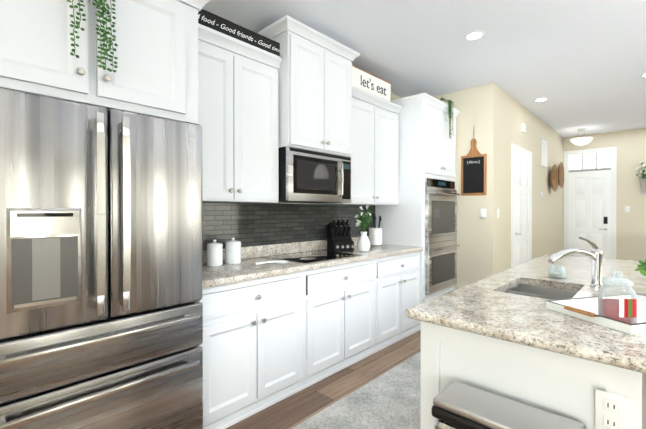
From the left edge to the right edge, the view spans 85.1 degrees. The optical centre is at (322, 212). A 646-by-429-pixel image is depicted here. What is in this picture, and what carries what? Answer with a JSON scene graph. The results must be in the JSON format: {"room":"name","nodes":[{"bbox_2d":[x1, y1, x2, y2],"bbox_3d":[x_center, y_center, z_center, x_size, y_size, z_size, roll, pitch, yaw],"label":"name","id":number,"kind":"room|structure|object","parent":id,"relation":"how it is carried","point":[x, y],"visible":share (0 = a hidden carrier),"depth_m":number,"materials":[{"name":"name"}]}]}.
{"room":"kitchen","nodes":[
{"label":"kitchen","id":0,"kind":"room"},
{"bbox_2d":[177,0,401,204],"bbox_3d":[-1.582,-0.120,2.155,0.200,2.870,8.060,0,0,43],"label":"wall","id":1,"kind":"structure","parent":0,"point":[394,97],"depth_m":3.59,"materials":[{"name":"beige paint"}]},
{"bbox_2d":[0,0,211,123],"bbox_3d":[-1.227,-0.855,1.862,0.710,0.718,1.007,0,0,43],"label":"upper cabinet","id":2,"kind":"object","parent":1,"relation":"attached to","point":[155,74],"visible":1,"depth_m":1.66,"materials":[{"name":"white wood"}]},
{"bbox_2d":[67,0,117,72],"bbox_3d":[-1.097,-0.982,1.626,0.286,0.688,0.202,0,0,43],"label":"potted plant","id":3,"kind":"object","parent":2,"relation":"on","point":[101,15],"visible":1,"depth_m":1.57,"materials":[{"name":"green plant"}]},
{"bbox_2d":[198,23,282,202],"bbox_3d":[-0.746,-0.648,2.608,0.385,1.140,0.846,0,0,43],"label":"upper cabinet","id":4,"kind":"object","parent":1,"relation":"attached to","point":[238,108],"visible":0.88,"depth_m":2.52,"materials":[{"name":"white wood"}]},
{"bbox_2d":[179,1,280,55],"bbox_3d":[-0.616,-1.277,2.509,0.020,0.118,0.840,0,0,43],"label":"sign","id":5,"kind":"object","parent":4,"relation":"on","point":[222,25],"visible":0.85,"depth_m":2.50,"materials":[{"name":"black wood"}]},
{"bbox_2d":[202,202,374,250],"bbox_3d":[-0.269,0.104,3.389,0.010,0.370,2.659,0,0,43],"label":"tile backsplash","id":6,"kind":"structure","parent":1,"relation":"attached to","point":[250,224],"depth_m":3.18,"materials":[{"name":"grey tile"}]},
{"bbox_2d":[254,15,359,156],"bbox_3d":[-0.144,-1.009,3.164,0.497,0.973,0.898,0,0,43],"label":"upper cabinet","id":7,"kind":"object","parent":1,"relation":"attached to","point":[315,91],"visible":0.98,"depth_m":2.93,"materials":[{"name":"white wood"}]},
{"bbox_2d":[279,146,350,202],"bbox_3d":[-0.145,-0.305,3.169,0.488,0.429,0.782,0,0,43],"label":"microwave","id":8,"kind":"object","parent":7,"relation":"attached to","point":[308,176],"visible":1,"depth_m":2.95,"materials":[{"name":"silver metal"}]},
{"bbox_2d":[318,86,401,204],"bbox_3d":[0.435,-0.654,3.857,0.385,1.140,1.007,0,0,43],"label":"upper cabinet","id":9,"kind":"object","parent":1,"relation":"attached to","point":[375,158],"visible":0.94,"depth_m":3.75,"materials":[{"name":"white wood"}]},
{"bbox_2d":[352,65,390,101],"bbox_3d":[0.502,-1.336,3.694,0.026,0.225,0.750,0,0,43],"label":"eat sign","id":10,"kind":"object","parent":9,"relation":"on","point":[368,82],"visible":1,"depth_m":3.67,"materials":[{"name":"white wood"}]},
{"bbox_2d":[226,330,420,428],"bbox_3d":[2.516,1.368,1.548,7.000,0.100,12.800,0,0,43],"label":"floor","id":11,"kind":"structure","parent":0,"point":[294,410],"depth_m":2.59,"materials":[{"name":"brown wood"}]},
{"bbox_2d":[0,88,202,428],"bbox_3d":[-1.194,0.419,1.808,0.785,1.795,0.901,0,0,43],"label":"refrigerator","id":12,"kind":"object","parent":11,"relation":"on","point":[101,296],"visible":1,"depth_m":1.53,"materials":[{"name":"silver metal"}]},
{"bbox_2d":[199,271,304,428],"bbox_3d":[-0.649,0.873,2.514,0.666,0.879,0.861,0,0,43],"label":"base cabinet","id":13,"kind":"object","parent":11,"relation":"on","point":[252,345],"visible":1,"depth_m":2.27,"materials":[{"name":"white wood"}]},
{"bbox_2d":[303,259,375,387],"bbox_3d":[-0.036,0.870,3.162,0.666,0.879,0.918,0,0,43],"label":"base cabinet","id":14,"kind":"object","parent":11,"relation":"on","point":[338,317],"visible":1,"depth_m":2.89,"materials":[{"name":"white wood"}]},
{"bbox_2d":[202,236,422,287],"bbox_3d":[-0.037,0.361,3.170,0.650,0.138,2.659,0,0,43],"label":"countertop","id":15,"kind":"structure","parent":14,"relation":"on","point":[246,269],"depth_m":2.84,"materials":[{"name":"stone"}]},
{"bbox_2d":[207,240,222,265],"bbox_3d":[-0.799,0.297,2.600,0.116,0.190,0.116,0,0,43],"label":"canister","id":16,"kind":"object","parent":15,"relation":"on","point":[214,253],"visible":1,"depth_m":2.55,"materials":[{"name":"white ceramic"}]},
{"bbox_2d":[225,238,240,263],"bbox_3d":[-0.688,0.293,2.702,0.122,0.197,0.122,0,0,43],"label":"canister","id":17,"kind":"object","parent":15,"relation":"on","point":[232,251],"visible":1,"depth_m":2.65,"materials":[{"name":"white ceramic"}]},
{"bbox_2d":[255,260,288,264],"bbox_3d":[-0.371,0.380,2.657,0.119,0.023,0.261,0,0,43],"label":"spoon rest","id":18,"kind":"object","parent":15,"relation":"on","point":[278,262],"visible":0.98,"depth_m":2.66,"materials":[{"name":"white ceramic"}]},
{"bbox_2d":[264,250,360,263],"bbox_3d":[-0.073,0.386,3.098,0.510,0.006,0.710,0,0,43],"label":"cooktop","id":19,"kind":"object","parent":15,"relation":"in","point":[312,257],"visible":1,"depth_m":3.05,"materials":[{"name":"black glass"}]},
{"bbox_2d":[327,218,353,251],"bbox_3d":[0.180,0.222,3.569,0.204,0.329,0.273,0,0,-17],"label":"knife block","id":20,"kind":"object","parent":15,"relation":"on","point":[339,238],"visible":1,"depth_m":3.53,"materials":[{"name":"black wood"}]},
{"bbox_2d":[355,205,371,251],"bbox_3d":[0.409,0.159,3.473,0.187,0.457,0.229,0,0,43],"label":"vase","id":21,"kind":"object","parent":15,"relation":"on","point":[363,243],"visible":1,"depth_m":3.43,"materials":[{"name":"white ceramic"}]},
{"bbox_2d":[369,214,382,244],"bbox_3d":[0.622,0.201,4.160,0.168,0.366,0.168,0,0,43],"label":"utensil crock","id":22,"kind":"object","parent":15,"relation":"on","point":[375,235],"visible":0.94,"depth_m":4.10,"materials":[{"name":"white ceramic"}]},
{"bbox_2d":[292,351,420,428],"bbox_3d":[0.825,1.307,2.673,0.725,0.008,2.190,0,0,43],"label":"rug","id":23,"kind":"object","parent":11,"relation":"on","point":[390,399],"visible":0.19,"depth_m":2.37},
{"bbox_2d":[374,251,420,351],"bbox_3d":[0.582,0.867,3.815,0.666,0.879,0.876,0,0,43],"label":"base cabinet","id":24,"kind":"object","parent":11,"relation":"on","point":[396,286],"visible":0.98,"depth_m":3.54,"materials":[{"name":"white wood"}]},
{"bbox_2d":[375,93,459,322],"bbox_3d":[1.200,-0.002,4.411,0.743,2.611,0.953,0,0,43],"label":"tall cabinet","id":25,"kind":"object","parent":11,"relation":"on","point":[423,213],"visible":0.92,"depth_m":4.08,"materials":[{"name":"white wood"}]},
{"bbox_2d":[432,98,453,138],"bbox_3d":[1.472,-1.156,4.368,0.289,0.527,0.159,0,0,43],"label":"hanging plant","id":26,"kind":"object","parent":25,"relation":"on","point":[450,114],"visible":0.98,"depth_m":4.26,"materials":[{"name":"green plant"}]},
{"bbox_2d":[431,381,585,428],"bbox_3d":[0.574,0.978,1.126,0.415,0.683,0.220,0,0,43],"label":"trash can","id":27,"kind":"object","parent":11,"relation":"on","point":[458,405],"visible":0.98,"depth_m":1.14,"materials":[{"name":"metal"}]},
{"bbox_2d":[405,310,645,428],"bbox_3d":[1.462,0.875,2.118,0.727,0.879,2.417,0,0,43],"label":"kitchen island","id":28,"kind":"object","parent":11,"relation":"on","point":[557,384],"depth_m":1.21,"materials":[{"name":"white wood"}]},
{"bbox_2d":[409,254,645,373],"bbox_3d":[1.637,0.416,1.966,1.160,0.040,2.495,0,0,43],"label":"island countertop","id":29,"kind":"structure","parent":28,"relation":"on","point":[483,307],"depth_m":1.37,"materials":[{"name":"beige stone"}]},
{"bbox_2d":[505,282,576,298],"bbox_3d":[1.142,0.533,1.852,0.344,0.217,0.524,0,0,43],"label":"sink","id":30,"kind":"object","parent":29,"relation":"in","point":[538,289],"depth_m":2.03,"materials":[{"name":"silver metal"}]},
{"bbox_2d":[548,265,565,278],"bbox_3d":[1.411,0.358,2.120,0.090,0.072,0.090,0,0,43],"label":"jar","id":31,"kind":"object","parent":29,"relation":"on","point":[558,274],"visible":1,"depth_m":2.09,"materials":[{"name":"clear glass"}]},
{"bbox_2d":[547,236,603,287],"bbox_3d":[1.332,0.259,1.859,0.295,0.271,0.059,0,0,-2],"label":"faucet","id":32,"kind":"object","parent":29,"relation":"on","point":[595,255],"visible":0.92,"depth_m":1.84,"materials":[{"name":"silver metal"}]},
{"bbox_2d":[546,293,645,334],"bbox_3d":[1.206,0.377,1.365,0.560,0.042,0.322,0,0,-15],"label":"tray","id":33,"kind":"object","parent":29,"relation":"on","point":[585,308],"visible":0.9,"depth_m":1.36,"materials":[{"name":"white wood"}]},
{"bbox_2d":[598,271,637,323],"bbox_3d":[1.060,0.302,1.268,0.111,0.182,0.110,0,0,43],"label":"candle jar","id":34,"kind":"object","parent":33,"relation":"on","point":[623,310],"visible":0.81,"depth_m":1.24,"materials":[{"name":"clear glass"}]},
{"bbox_2d":[635,259,645,275],"bbox_3d":[1.564,0.279,1.564,0.265,0.236,0.286,0,0,43],"label":"plant","id":35,"kind":"object","parent":29,"relation":"on","point":[642,267],"visible":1,"depth_m":1.60,"materials":[{"name":"plant"}]},
{"bbox_2d":[595,389,627,428],"bbox_3d":[0.843,0.590,1.030,0.075,0.120,0.011,0,0,43],"label":"outlet","id":36,"kind":"object","parent":28,"relation":"attached to","point":[611,410],"visible":1,"depth_m":1.03,"materials":[{"name":"white plastic"}]},
{"bbox_2d":[202,0,645,137],"bbox_3d":[2.516,-1.602,1.533,7.000,0.100,12.800,0,0,43],"label":"ceiling","id":37,"kind":"structure","parent":0,"point":[578,64],"depth_m":3.32,"materials":[{"name":"white paint"}]},
{"bbox_2d":[464,30,484,40],"bbox_3d":[1.334,-1.556,3.106,0.170,0.008,0.170,0,0,43],"label":"recessed light","id":38,"kind":"object","parent":37,"relation":"in","point":[473,35],"visible":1,"depth_m":3.10,"materials":[{"name":"white plastic"}]},
{"bbox_2d":[534,98,547,101],"bbox_3d":[3.031,-1.565,4.900,0.170,0.008,0.170,0,0,43],"label":"recessed light","id":39,"kind":"object","parent":37,"relation":"in","point":[540,99],"visible":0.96,"depth_m":4.89,"materials":[{"name":"white plastic"}]},
{"bbox_2d":[570,128,592,145],"bbox_3d":[4.885,-1.423,6.657,0.350,0.310,0.350,0,0,43],"label":"light","id":40,"kind":"object","parent":37,"relation":"attached to","point":[580,141],"visible":1,"depth_m":6.58,"materials":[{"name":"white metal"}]},
{"bbox_2d":[434,83,496,288],"bbox_3d":[1.628,-0.133,4.748,1.300,2.870,0.120,0,0,43],"label":"wall","id":41,"kind":"structure","parent":0,"point":[476,233],"depth_m":4.39,"materials":[{"name":"beige paint"}]},
{"bbox_2d":[461,130,486,195],"bbox_3d":[1.883,-0.652,4.404,0.310,0.882,0.022,0,0,43],"label":"chalkboard sign","id":42,"kind":"object","parent":41,"relation":"attached to","point":[474,171],"visible":1,"depth_m":4.40,"materials":[{"name":"brown wood"}]},
{"bbox_2d":[480,209,485,217],"bbox_3d":[1.971,0.014,4.333,0.072,0.116,0.009,0,0,43],"label":"light switch","id":43,"kind":"object","parent":41,"relation":"attached to","point":[482,213],"visible":1,"depth_m":4.33,"materials":[{"name":"white plastic"}]},
{"bbox_2d":[496,86,563,272],"bbox_3d":[3.582,-0.139,5.956,0.120,2.870,4.320,0,0,43],"label":"wall","id":44,"kind":"structure","parent":0,"point":[513,114],"depth_m":5.61,"materials":[{"name":"beige paint"}]},
{"bbox_2d":[511,143,531,266],"bbox_3d":[2.927,0.182,5.125,0.068,2.235,1.040,0,0,43],"label":"closet door","id":45,"kind":"structure","parent":44,"relation":"in","point":[521,205],"depth_m":5.07,"materials":[{"name":"white wood"}]},
{"bbox_2d":[521,123,525,132],"bbox_3d":[2.932,-1.230,5.147,0.035,0.120,0.120,0,0,43],"label":"door chime","id":46,"kind":"object","parent":44,"relation":"attached to","point":[523,127],"visible":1,"depth_m":5.11,"materials":[{"name":"white plastic"}]},
{"bbox_2d":[541,139,546,166],"bbox_3d":[3.874,-1.030,6.157,0.017,0.450,0.420,0,0,43],"label":"air vent","id":47,"kind":"object","parent":44,"relation":"in","point":[543,152],"visible":1,"depth_m":6.09,"materials":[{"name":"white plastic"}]},
{"bbox_2d":[549,164,557,191],"bbox_3d":[4.217,-0.627,6.468,0.082,0.500,0.500,0,0,43],"label":"wall art","id":48,"kind":"object","parent":44,"relation":"attached to","point":[553,177],"visible":1,"depth_m":6.54,"materials":[{"name":"wood"}]},
{"bbox_2d":[557,162,563,187],"bbox_3d":[4.650,-0.729,6.925,0.082,0.520,0.520,0,0,43],"label":"wall art","id":49,"kind":"object","parent":44,"relation":"attached to","point":[560,169],"visible":0.9,"depth_m":7.01,"materials":[{"name":"wicker"}]},
{"bbox_2d":[563,128,645,260],"bbox_3d":[7.206,-0.138,5.639,5.820,2.870,0.200,0,0,43],"label":"wall","id":50,"kind":"structure","parent":0,"point":[630,145],"depth_m":6.77,"materials":[{"name":"beige paint"}]},
{"bbox_2d":[564,147,616,258],"bbox_3d":[5.402,0.003,7.156,0.861,2.573,0.073,0,0,43],"label":"front door","id":51,"kind":"structure","parent":50,"relation":"in","point":[590,191],"depth_m":7.14,"materials":[{"name":"white wood"}]},
{"bbox_2d":[625,206,629,211],"bbox_3d":[5.854,-0.058,6.771,0.072,0.116,0.009,0,0,43],"label":"light switch","id":52,"kind":"object","parent":50,"relation":"attached to","point":[627,208],"visible":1,"depth_m":6.77,"materials":[{"name":"white plastic"}]},
{"bbox_2d":[636,162,645,193],"bbox_3d":[5.979,-0.642,6.562,0.235,0.589,0.142,0,0,43],"label":"planter","id":53,"kind":"object","parent":50,"relation":"attached to","point":[642,179],"visible":1,"depth_m":6.56,"materials":[{"name":"grey"}]}
]}

